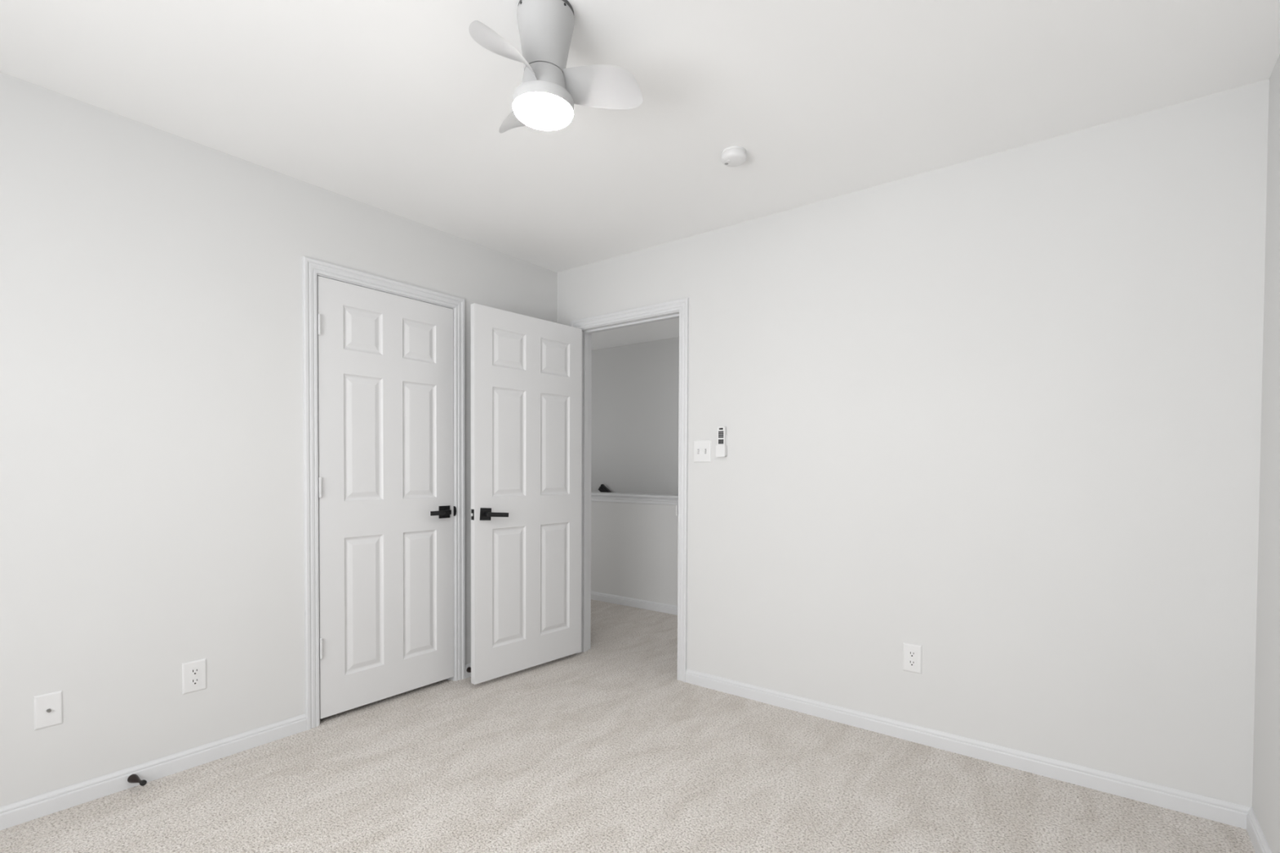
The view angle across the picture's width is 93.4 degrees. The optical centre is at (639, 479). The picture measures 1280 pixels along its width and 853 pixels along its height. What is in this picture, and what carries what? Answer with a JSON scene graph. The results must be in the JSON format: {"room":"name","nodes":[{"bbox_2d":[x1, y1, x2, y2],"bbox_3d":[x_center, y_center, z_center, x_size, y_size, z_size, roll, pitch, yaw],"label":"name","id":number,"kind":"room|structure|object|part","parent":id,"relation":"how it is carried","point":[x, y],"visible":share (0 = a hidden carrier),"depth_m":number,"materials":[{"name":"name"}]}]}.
{"room":"empty bedroom","nodes":[
{"label":"empty bedroom","id":0,"kind":"room"},
{"bbox_2d":[0,71,557,807],"bbox_3d":[-1.765,0.407,2.438,0.115,3.440,3.865,1,1,38],"label":"wall","id":1,"kind":"structure","parent":0,"point":[152,413],"depth_m":2.26,"materials":[{"name":"paint"}]},
{"bbox_2d":[33,690,62,730],"bbox_3d":[-1.997,0.783,2.038,0.017,0.114,0.070,1,1,38],"label":"outlet","id":2,"kind":"object","parent":1,"relation":"attached to","point":[47,708],"visible":1,"depth_m":2.04,"materials":[{"name":"white plastic"}]},
{"bbox_2d":[127,773,146,786],"bbox_3d":[-1.827,1.099,2.196,0.078,0.030,0.030,1,1,25],"label":"door stop","id":3,"kind":"object","parent":1,"relation":"attached to","point":[132,779],"visible":1,"depth_m":2.19,"materials":[{"name":"brown metal"}]},
{"bbox_2d":[182,658,206,694],"bbox_3d":[-1.748,0.775,2.369,0.008,0.122,0.080,1,1,38],"label":"electrical outlet","id":4,"kind":"object","parent":1,"relation":"attached to","point":[193,673],"visible":1,"depth_m":2.37,"materials":[{"name":"white plastic"}]},
{"bbox_2d":[189,667,199,675],"bbox_3d":[-1.747,0.756,2.367,0.004,0.028,0.034,1,1,38],"label":"receptacle","id":5,"kind":"object","parent":4,"relation":"attached to","point":[193,671],"depth_m":2.37,"materials":[{"name":"white plastic"}]},
{"bbox_2d":[190,677,199,685],"bbox_3d":[-1.747,0.795,2.368,0.004,0.028,0.034,1,1,38],"label":"receptacle","id":6,"kind":"object","parent":4,"relation":"attached to","point":[193,681],"depth_m":2.37,"materials":[{"name":"white plastic"}]},
{"bbox_2d":[0,663,471,831],"bbox_3d":[-1.682,1.092,2.458,0.014,0.071,3.750,1,1,38],"label":"baseboard","id":7,"kind":"structure","parent":1,"relation":"attached to","point":[22,811],"depth_m":2.24,"materials":[{"name":"paint"}]},
{"bbox_2d":[466,666,471,672],"bbox_3d":[-0.931,1.071,3.362,0.075,0.030,0.030,1,1,38],"label":"door stop","id":8,"kind":"object","parent":7,"relation":"attached to","point":[468,669],"visible":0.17,"depth_m":3.37,"materials":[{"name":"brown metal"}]},
{"bbox_2d":[302,256,465,730],"bbox_3d":[-1.278,0.065,3.051,0.132,2.106,0.846,1,1,38],"label":"door frame","id":9,"kind":"structure","parent":1,"relation":"attached to","point":[312,268],"depth_m":2.73,"materials":[{"name":"paint"}]},
{"bbox_3d":[-1.015,0.176,3.308,0.018,0.054,0.008,1,1,38],"label":"strike plate","id":10,"kind":"part","parent":9,"relation":"part of","materials":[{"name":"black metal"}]},
{"bbox_2d":[317,275,453,719],"bbox_3d":[-1.232,0.086,3.015,0.089,2.015,0.716,1,1,38],"label":"door","id":11,"kind":"structure","parent":1,"relation":"in","point":[385,360],"depth_m":2.98,"materials":[{"name":"paint"}]},
{"bbox_3d":[-1.051,0.179,3.191,0.018,0.024,0.129,1,1,30],"label":"lever arm","id":12,"kind":"part","parent":11,"relation":"part of","materials":[{"name":"black metal"}]},
{"bbox_3d":[-1.055,0.178,3.257,0.008,0.066,0.066,1,1,38],"label":"lever","id":13,"kind":"part","parent":11,"relation":"part of","materials":[{"name":"black metal"}]},
{"bbox_2d":[0,599,1255,852],"bbox_3d":[-1.021,1.186,2.654,5.856,0.120,5.095,1,1,38],"label":"floor","id":14,"kind":"structure","parent":0,"point":[590,751],"depth_m":2.21,"materials":[{"name":"carpet"}]},
{"bbox_2d":[591,501,678,605],"bbox_3d":[0.478,0.630,4.779,5.400,0.925,0.115,1,1,38],"label":"wall","id":15,"kind":"structure","parent":0,"point":[634,546],"depth_m":5.10,"materials":[{"name":"paint"}]},
{"bbox_2d":[591,591,677,615],"bbox_3d":[0.437,1.058,4.736,5.400,0.071,0.014,1,1,38],"label":"baseboard","id":16,"kind":"structure","parent":15,"relation":"attached to","point":[633,602],"depth_m":5.10,"materials":[{"name":"paint"}]},
{"bbox_2d":[591,492,678,505],"bbox_3d":[0.477,0.175,4.767,5.400,0.075,0.166,1,1,38],"label":"trim","id":17,"kind":"structure","parent":15,"relation":"attached to","point":[669,500],"depth_m":5.08,"materials":[{"name":"paint"}]},
{"bbox_2d":[591,337,679,495],"bbox_3d":[0.982,1.062,5.446,5.400,4.840,0.115,1,1,38],"label":"wall","id":18,"kind":"structure","parent":0,"point":[635,387],"depth_m":6.13,"materials":[{"name":"paint"}]},
{"bbox_2d":[598,484,612,493],"bbox_3d":[0.303,0.743,5.838,1.823,1.353,0.082,1,1,38],"label":"stair handrail","id":19,"kind":"object","parent":18,"relation":"attached to","point":[602,488],"visible":0.18,"depth_m":6.31,"materials":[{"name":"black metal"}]},
{"bbox_2d":[0,0,1279,350],"bbox_3d":[-0.722,-1.369,2.981,5.856,0.100,6.040,1,1,38],"label":"ceiling","id":20,"kind":"structure","parent":0,"point":[393,106],"depth_m":2.01,"materials":[{"name":"paint"}]},
{"bbox_2d":[468,0,642,133],"bbox_3d":[-0.306,-1.151,1.658,0.482,0.288,0.464,3,1,37],"label":"ceiling fan","id":21,"kind":"object","parent":20,"relation":"attached to","point":[546,96],"visible":1,"depth_m":1.63,"materials":[{"name":"grey plastic"}]},
{"bbox_3d":[-0.351,-1.094,1.532,0.120,0.064,0.222,2,1,29],"label":"blade","id":22,"kind":"part","parent":21,"relation":"part of","materials":[{"name":"white plastic"}]},
{"bbox_3d":[-0.345,-1.099,1.817,0.120,0.064,0.222,1,1,-31],"label":"blade","id":23,"kind":"part","parent":21,"relation":"part of","materials":[{"name":"white plastic"}]},
{"bbox_2d":[513,92,572,130],"bbox_3d":[-0.268,-1.018,1.674,0.162,0.024,0.162,3,1,37],"label":"diffuser","id":24,"kind":"object","parent":21,"relation":"attached to","point":[546,111],"depth_m":1.65,"materials":[{"name":"white"}]},
{"bbox_3d":[-0.260,-1.286,1.669,0.154,0.014,0.154,3,1,37],"label":"mount plate","id":25,"kind":"part","parent":21,"relation":"part of","materials":[{"name":"grey metal"}]},
{"bbox_3d":[-0.102,-1.088,1.669,0.222,0.064,0.120,2,1,-1],"label":"blade","id":26,"kind":"part","parent":21,"relation":"part of","materials":[{"name":"white plastic"}]},
{"bbox_2d":[721,146,746,166],"bbox_3d":[0.375,-1.284,2.409,0.100,0.039,0.100,1,1,38],"label":"smoke detector","id":27,"kind":"object","parent":20,"relation":"attached to","point":[732,156],"visible":1,"depth_m":2.38,"materials":[{"name":"white plastic"}]},
{"bbox_2d":[557,78,1269,808],"bbox_3d":[-0.180,0.390,3.730,5.856,3.440,0.115,1,1,38],"label":"wall","id":28,"kind":"structure","parent":0,"point":[997,415],"depth_m":2.40,"materials":[{"name":"paint"}]},
{"bbox_2d":[471,302,582,684],"bbox_3d":[-0.636,0.080,3.481,0.143,2.015,0.785,1,1,41],"label":"door","id":29,"kind":"structure","parent":28,"relation":"in","point":[526,371],"depth_m":3.43,"materials":[{"name":"paint"}]},
{"bbox_3d":[-0.887,0.189,3.197,0.025,0.057,0.002,1,1,41],"label":"latch plate","id":30,"kind":"part","parent":29,"relation":"part of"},
{"bbox_3d":[-0.827,0.188,3.232,0.008,0.066,0.066,1,-3,41],"label":"lever","id":31,"kind":"part","parent":29,"relation":"part of","materials":[{"name":"black metal"}]},
{"bbox_3d":[-0.765,0.192,3.245,0.024,0.024,0.127,1,-3,41],"label":"lever arm","id":32,"kind":"part","parent":29,"relation":"part of","materials":[{"name":"black metal"}]},
{"bbox_2d":[570,297,688,682],"bbox_3d":[-0.052,0.059,3.627,0.883,2.107,0.148,1,1,38],"label":"door frame","id":33,"kind":"structure","parent":28,"relation":"attached to","point":[677,308],"depth_m":3.48,"materials":[{"name":"paint"}]},
{"bbox_2d":[693,440,711,462],"bbox_3d":[0.332,-0.150,3.246,0.109,0.119,0.016,1,1,38],"label":"light switch","id":34,"kind":"object","parent":28,"relation":"attached to","point":[702,448],"visible":1,"depth_m":3.25,"materials":[{"name":"white plastic"}]},
{"bbox_2d":[715,435,727,457],"bbox_3d":[0.428,-0.174,3.166,0.055,0.116,0.024,1,1,38],"label":"cradle","id":35,"kind":"object","parent":28,"relation":"attached to","point":[721,450],"visible":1,"depth_m":3.16,"materials":[{"name":"white plastic"}]},
{"bbox_2d":[717,426,726,445],"bbox_3d":[0.428,-0.198,3.166,0.045,0.156,0.018,1,1,38],"label":"remote control","id":36,"kind":"object","parent":35,"relation":"in","point":[722,430],"visible":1,"depth_m":3.16,"materials":[{"name":"white plastic"}]},
{"bbox_2d":[902,642,922,674],"bbox_3d":[1.180,0.778,2.615,0.076,0.122,0.008,1,1,38],"label":"electrical outlet","id":37,"kind":"object","parent":28,"relation":"attached to","point":[912,654],"visible":1,"depth_m":2.61,"materials":[{"name":"white plastic"}]},
{"bbox_2d":[907,659,915,666],"bbox_3d":[1.178,0.797,2.614,0.034,0.028,0.004,1,1,38],"label":"receptacle","id":38,"kind":"object","parent":37,"relation":"attached to","point":[911,663],"depth_m":2.61,"materials":[{"name":"white plastic"}]},
{"bbox_2d":[907,650,915,657],"bbox_3d":[1.179,0.758,2.613,0.034,0.028,0.004,1,1,38],"label":"receptacle","id":39,"kind":"object","parent":37,"relation":"attached to","point":[911,654],"depth_m":2.61,"materials":[{"name":"white plastic"}]},
{"bbox_2d":[685,668,1251,829],"bbox_3d":[0.729,1.093,2.961,3.226,0.071,0.014,1,1,38],"label":"baseboard","id":40,"kind":"structure","parent":28,"relation":"attached to","point":[1189,803],"depth_m":2.41,"materials":[{"name":"paint"}]},
{"bbox_2d":[1252,54,1279,852],"bbox_3d":[0.887,-0.043,0.395,0.115,2.440,3.865,1,1,38],"label":"wall","id":41,"kind":"structure","parent":0,"point":[1266,751],"depth_m":1.84,"materials":[{"name":"paint"}]},
{"bbox_2d":[1246,808,1271,852],"bbox_3d":[0.866,1.140,0.502,0.014,0.071,3.750,1,1,38],"label":"baseboard","id":42,"kind":"structure","parent":41,"relation":"attached to","point":[1259,842],"depth_m":1.88,"materials":[{"name":"paint"}]}
]}

